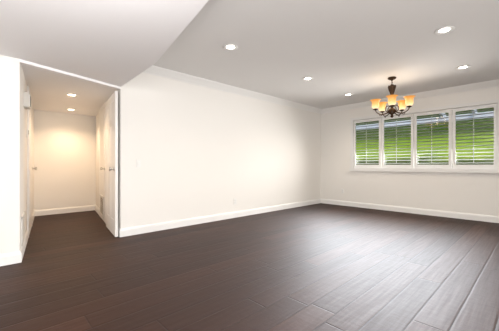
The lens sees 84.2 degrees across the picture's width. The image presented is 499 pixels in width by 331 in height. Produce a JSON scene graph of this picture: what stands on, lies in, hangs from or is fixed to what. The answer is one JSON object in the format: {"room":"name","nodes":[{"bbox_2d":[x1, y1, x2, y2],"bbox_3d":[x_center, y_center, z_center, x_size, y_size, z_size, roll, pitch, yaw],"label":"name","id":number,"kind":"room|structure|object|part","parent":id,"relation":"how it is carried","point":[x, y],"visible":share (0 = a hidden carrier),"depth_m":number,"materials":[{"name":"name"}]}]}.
{"room":"empty living room","nodes":[
{"label":"empty living room","id":0,"kind":"room"},
{"bbox_2d":[0,55,33,253],"bbox_3d":[-3.396,-0.050,4.133,0.149,2.100,3.318,0,0,-36],"label":"wall","id":1,"kind":"structure","parent":0,"point":[13,159],"depth_m":2.81,"materials":[{"name":"paint"}]},
{"bbox_2d":[0,250,22,265],"bbox_3d":[-3.719,0.943,1.561,3.754,0.115,0.016,0,0,-44],"label":"baseboard","id":2,"kind":"structure","parent":1,"relation":"attached to","point":[11,258],"depth_m":2.79,"materials":[{"name":"white wood"}]},
{"bbox_2d":[21,212,24,245],"bbox_3d":[-2.589,0.718,3.161,0.019,0.315,0.400,0,0,-36],"label":"air vent","id":3,"kind":"object","parent":1,"relation":"in","point":[22,228],"visible":1,"depth_m":3.03,"materials":[{"name":"white metal"}]},
{"bbox_2d":[23,92,30,109],"bbox_3d":[-2.706,-0.785,3.361,0.062,0.170,0.200,0,0,-36],"label":"door chime","id":4,"kind":"object","parent":1,"relation":"attached to","point":[26,100],"visible":1,"depth_m":3.28,"materials":[{"name":"white plastic"}]},
{"bbox_2d":[27,86,31,230],"bbox_3d":[-3.339,-0.055,4.199,0.020,2.110,0.960,0,0,-36],"label":"door frame","id":5,"kind":"structure","parent":1,"relation":"attached to","point":[28,89],"depth_m":3.81,"materials":[{"name":"white wood"}]},
{"bbox_2d":[20,210,40,255],"bbox_3d":[-3.310,0.943,4.152,0.434,0.115,3.160,0,0,-44],"label":"baseboard","id":6,"kind":"structure","parent":1,"relation":"attached to","point":[35,213],"depth_m":3.63,"materials":[{"name":"white wood"}]},
{"bbox_2d":[29,101,36,233],"bbox_3d":[-3.316,-0.021,4.220,0.179,2.018,0.814,0,0,-43],"label":"door","id":7,"kind":"structure","parent":1,"relation":"in","point":[31,168],"depth_m":4.06,"materials":[{"name":"white wood"}]},
{"bbox_2d":[34,110,95,209],"bbox_3d":[-3.875,-0.050,5.863,1.550,2.100,0.100,0,0,-43],"label":"wall","id":8,"kind":"structure","parent":0,"point":[65,158],"depth_m":5.79,"materials":[{"name":"paint"}]},
{"bbox_2d":[36,207,72,215],"bbox_3d":[-3.987,0.943,5.676,0.630,0.115,0.016,0,0,-44],"label":"baseboard","id":9,"kind":"structure","parent":8,"relation":"attached to","point":[69,209],"depth_m":5.67,"materials":[{"name":"white wood"}]},
{"bbox_2d":[0,0,208,115],"bbox_3d":[-2.328,-1.290,1.582,5.800,0.380,8.700,0,0,-43],"label":"ceiling","id":10,"kind":"structure","parent":0,"point":[119,43],"depth_m":2.43,"materials":[{"name":"paint"}]},
{"bbox_2d":[65,93,78,96],"bbox_3d":[-2.766,-1.095,4.295,0.188,0.008,0.188,0,0,-43],"label":"recessed light","id":11,"kind":"object","parent":10,"relation":"in","point":[70,94],"visible":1,"depth_m":4.30,"materials":[{"name":"white"}]},
{"bbox_2d":[96,90,115,207],"bbox_3d":[-2.642,-0.050,5.152,0.148,2.100,2.685,0,0,-35],"label":"wall","id":12,"kind":"structure","parent":0,"point":[97,160],"depth_m":5.90,"materials":[{"name":"paint"}]},
{"bbox_2d":[73,205,118,236],"bbox_3d":[-2.634,0.943,5.020,0.430,0.115,2.830,0,0,-44],"label":"baseboard","id":13,"kind":"structure","parent":12,"relation":"attached to","point":[91,207],"depth_m":5.99,"materials":[{"name":"white wood"}]},
{"bbox_2d":[100,107,104,221],"bbox_3d":[-2.732,-0.021,5.080,0.190,2.018,0.772,0,0,-43],"label":"closet door","id":14,"kind":"structure","parent":12,"relation":"in","point":[102,164],"depth_m":5.04,"materials":[{"name":"white wood"}]},
{"bbox_3d":[-2.726,0.740,5.090,0.089,0.380,0.496,0,0,-44],"label":"vent closet door","id":15,"kind":"part","parent":14,"relation":"part of","materials":[{"name":"white wood"}]},
{"bbox_2d":[99,102,105,223],"bbox_3d":[-2.709,-0.055,5.102,0.020,2.110,0.920,0,0,-35],"label":"trim","id":16,"kind":"structure","parent":12,"relation":"attached to","point":[102,107],"depth_m":4.85,"materials":[{"name":"white wood"}]},
{"bbox_2d":[106,91,117,236],"bbox_3d":[-2.099,-0.021,4.144,0.224,2.018,0.832,0,0,-43],"label":"door","id":17,"kind":"structure","parent":12,"relation":"in","point":[112,163],"depth_m":4.01,"materials":[{"name":"white wood"}]},
{"bbox_2d":[116,72,320,228],"bbox_3d":[0.034,-0.240,5.739,5.250,2.480,0.200,0,0,-43],"label":"wall","id":18,"kind":"structure","parent":0,"point":[198,151],"depth_m":4.82,"materials":[{"name":"paint"}]},
{"bbox_2d":[20,59,120,89],"bbox_3d":[-2.139,-1.085,3.384,0.120,0.030,1.161,0,0,29],"label":"header","id":19,"kind":"object","parent":18,"relation":"attached to","point":[28,64],"visible":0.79,"depth_m":3.27,"materials":[{"name":"paint"}]},
{"bbox_2d":[136,160,140,166],"bbox_3d":[-1.615,-0.030,4.026,0.070,0.114,0.016,0,0,-43],"label":"light switch","id":20,"kind":"object","parent":18,"relation":"attached to","point":[138,163],"visible":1,"depth_m":4.02,"materials":[{"name":"white plastic"}]},
{"bbox_2d":[119,199,320,236],"bbox_3d":[0.040,0.943,5.597,5.096,0.115,0.016,0,0,-44],"label":"baseboard","id":21,"kind":"structure","parent":18,"relation":"attached to","point":[142,229],"depth_m":4.80,"materials":[{"name":"white wood"}]},
{"bbox_2d":[143,65,321,113],"bbox_3d":[0.040,-1.427,5.539,4.980,0.105,0.100,0,0,-44],"label":"crown molding","id":22,"kind":"structure","parent":18,"relation":"attached to","point":[171,74],"depth_m":5.03,"materials":[{"name":"white"}]},
{"bbox_2d":[0,203,498,330],"bbox_3d":[-0.771,1.060,2.956,10.250,0.120,8.850,0,0,-43],"label":"floor","id":23,"kind":"structure","parent":0,"point":[322,267],"depth_m":2.51,"materials":[{"name":"brown wood"}]},
{"bbox_2d":[154,0,498,108],"bbox_3d":[0.206,-1.540,1.926,10.250,0.120,6.010,0,0,-43],"label":"ceiling","id":24,"kind":"structure","parent":0,"point":[359,50],"depth_m":3.46,"materials":[{"name":"paint"}]},
{"bbox_2d":[223,44,237,50],"bbox_3d":[-0.235,-1.475,3.444,0.188,0.008,0.188,0,0,-43],"label":"recessed light","id":25,"kind":"object","parent":24,"relation":"in","point":[230,47],"visible":1,"depth_m":3.44,"materials":[{"name":"white"}]},
{"bbox_2d":[303,77,312,80],"bbox_3d":[0.993,-1.475,4.692,0.188,0.008,0.188,0,0,-43],"label":"recessed light","id":26,"kind":"object","parent":24,"relation":"in","point":[307,78],"visible":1,"depth_m":4.69,"materials":[{"name":"white"}]},
{"bbox_2d":[370,76,414,117],"bbox_3d":[2.417,-1.141,4.632,0.674,0.677,0.653,0,0,-43],"label":"chandelier","id":27,"kind":"object","parent":24,"relation":"hanging from","point":[392,101],"visible":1,"depth_m":4.62,"materials":[{"name":"beige glass"}]},
{"bbox_2d":[434,26,454,34],"bbox_3d":[2.130,-1.475,3.014,0.188,0.008,0.188,0,0,-43],"label":"recessed light","id":28,"kind":"object","parent":24,"relation":"in","point":[444,30],"visible":0.98,"depth_m":3.01,"materials":[{"name":"white"}]},
{"bbox_2d":[455,65,470,69],"bbox_3d":[3.214,-1.475,4.153,0.188,0.008,0.188,0,0,-43],"label":"recessed light","id":29,"kind":"object","parent":24,"relation":"in","point":[463,67],"visible":1,"depth_m":4.16,"materials":[{"name":"white"}]},
{"bbox_2d":[321,86,498,215],"bbox_3d":[3.945,-0.240,5.322,0.150,2.480,5.790,0,0,-43],"label":"wall","id":30,"kind":"structure","parent":0,"point":[474,193],"depth_m":5.87,"materials":[{"name":"paint"}]},
{"bbox_2d":[321,199,498,222],"bbox_3d":[3.833,0.943,5.319,0.016,0.115,5.640,0,0,-44],"label":"baseboard","id":31,"kind":"structure","parent":30,"relation":"attached to","point":[477,217],"depth_m":5.67,"materials":[{"name":"white wood"}]},
{"bbox_2d":[321,79,498,113],"bbox_3d":[3.803,-1.427,5.290,0.100,0.105,5.640,0,0,-44],"label":"crown molding","id":32,"kind":"structure","parent":30,"relation":"attached to","point":[492,83],"depth_m":5.46,"materials":[{"name":"white"}]},
{"bbox_2d":[349,99,498,172],"bbox_3d":[3.453,-0.507,5.786,0.175,1.285,2.780,0,0,-43],"label":"window","id":33,"kind":"structure","parent":30,"relation":"in","point":[460,170],"depth_m":5.58,"materials":[{"name":"white"}]},
{"bbox_2d":[354,118,380,167],"bbox_3d":[2.758,-0.520,6.481,0.080,1.132,0.647,0,0,-43],"label":"window shutter","id":34,"kind":"object","parent":33,"relation":"attached to","point":[366,136],"visible":0.98,"depth_m":6.45,"materials":[{"name":"white wood"}]},
{"bbox_2d":[381,114,413,167],"bbox_3d":[3.209,-0.520,6.006,0.080,1.132,0.647,0,0,-43],"label":"window shutter","id":35,"kind":"object","parent":33,"relation":"attached to","point":[396,140],"visible":1,"depth_m":5.97,"materials":[{"name":"white"}]},
{"bbox_2d":[414,109,451,167],"bbox_3d":[3.660,-0.520,5.530,0.080,1.132,0.647,0,0,-43],"label":"window shutter","id":36,"kind":"object","parent":33,"relation":"attached to","point":[449,111],"visible":1,"depth_m":5.50,"materials":[{"name":"white wood"}]},
{"bbox_2d":[452,103,497,167],"bbox_3d":[4.111,-0.520,5.055,0.080,1.132,0.647,0,0,-43],"label":"window shutter","id":37,"kind":"object","parent":33,"relation":"attached to","point":[495,134],"visible":1,"depth_m":5.03,"materials":[{"name":"white wood"}]},
{"label":"outside","id":38,"kind":"structure","parent":0,"visible":0},
{"bbox_2d":[356,108,493,164],"bbox_3d":[22.441,-4.875,24.742,53.380,12.250,85.000,0,0,-43],"label":"hill","id":39,"kind":"structure","parent":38,"point":[421,155],"depth_m":12.65,"materials":[{"name":"green plant"}]},
{"bbox_2d":[356,110,493,130],"bbox_3d":[5.038,-0.340,6.504,2.985,3.179,7.300,0,0,-43],"label":"patio cover","id":40,"kind":"object","parent":39,"relation":"on","point":[443,119],"depth_m":7.90,"materials":[{"name":"white"}]}
]}

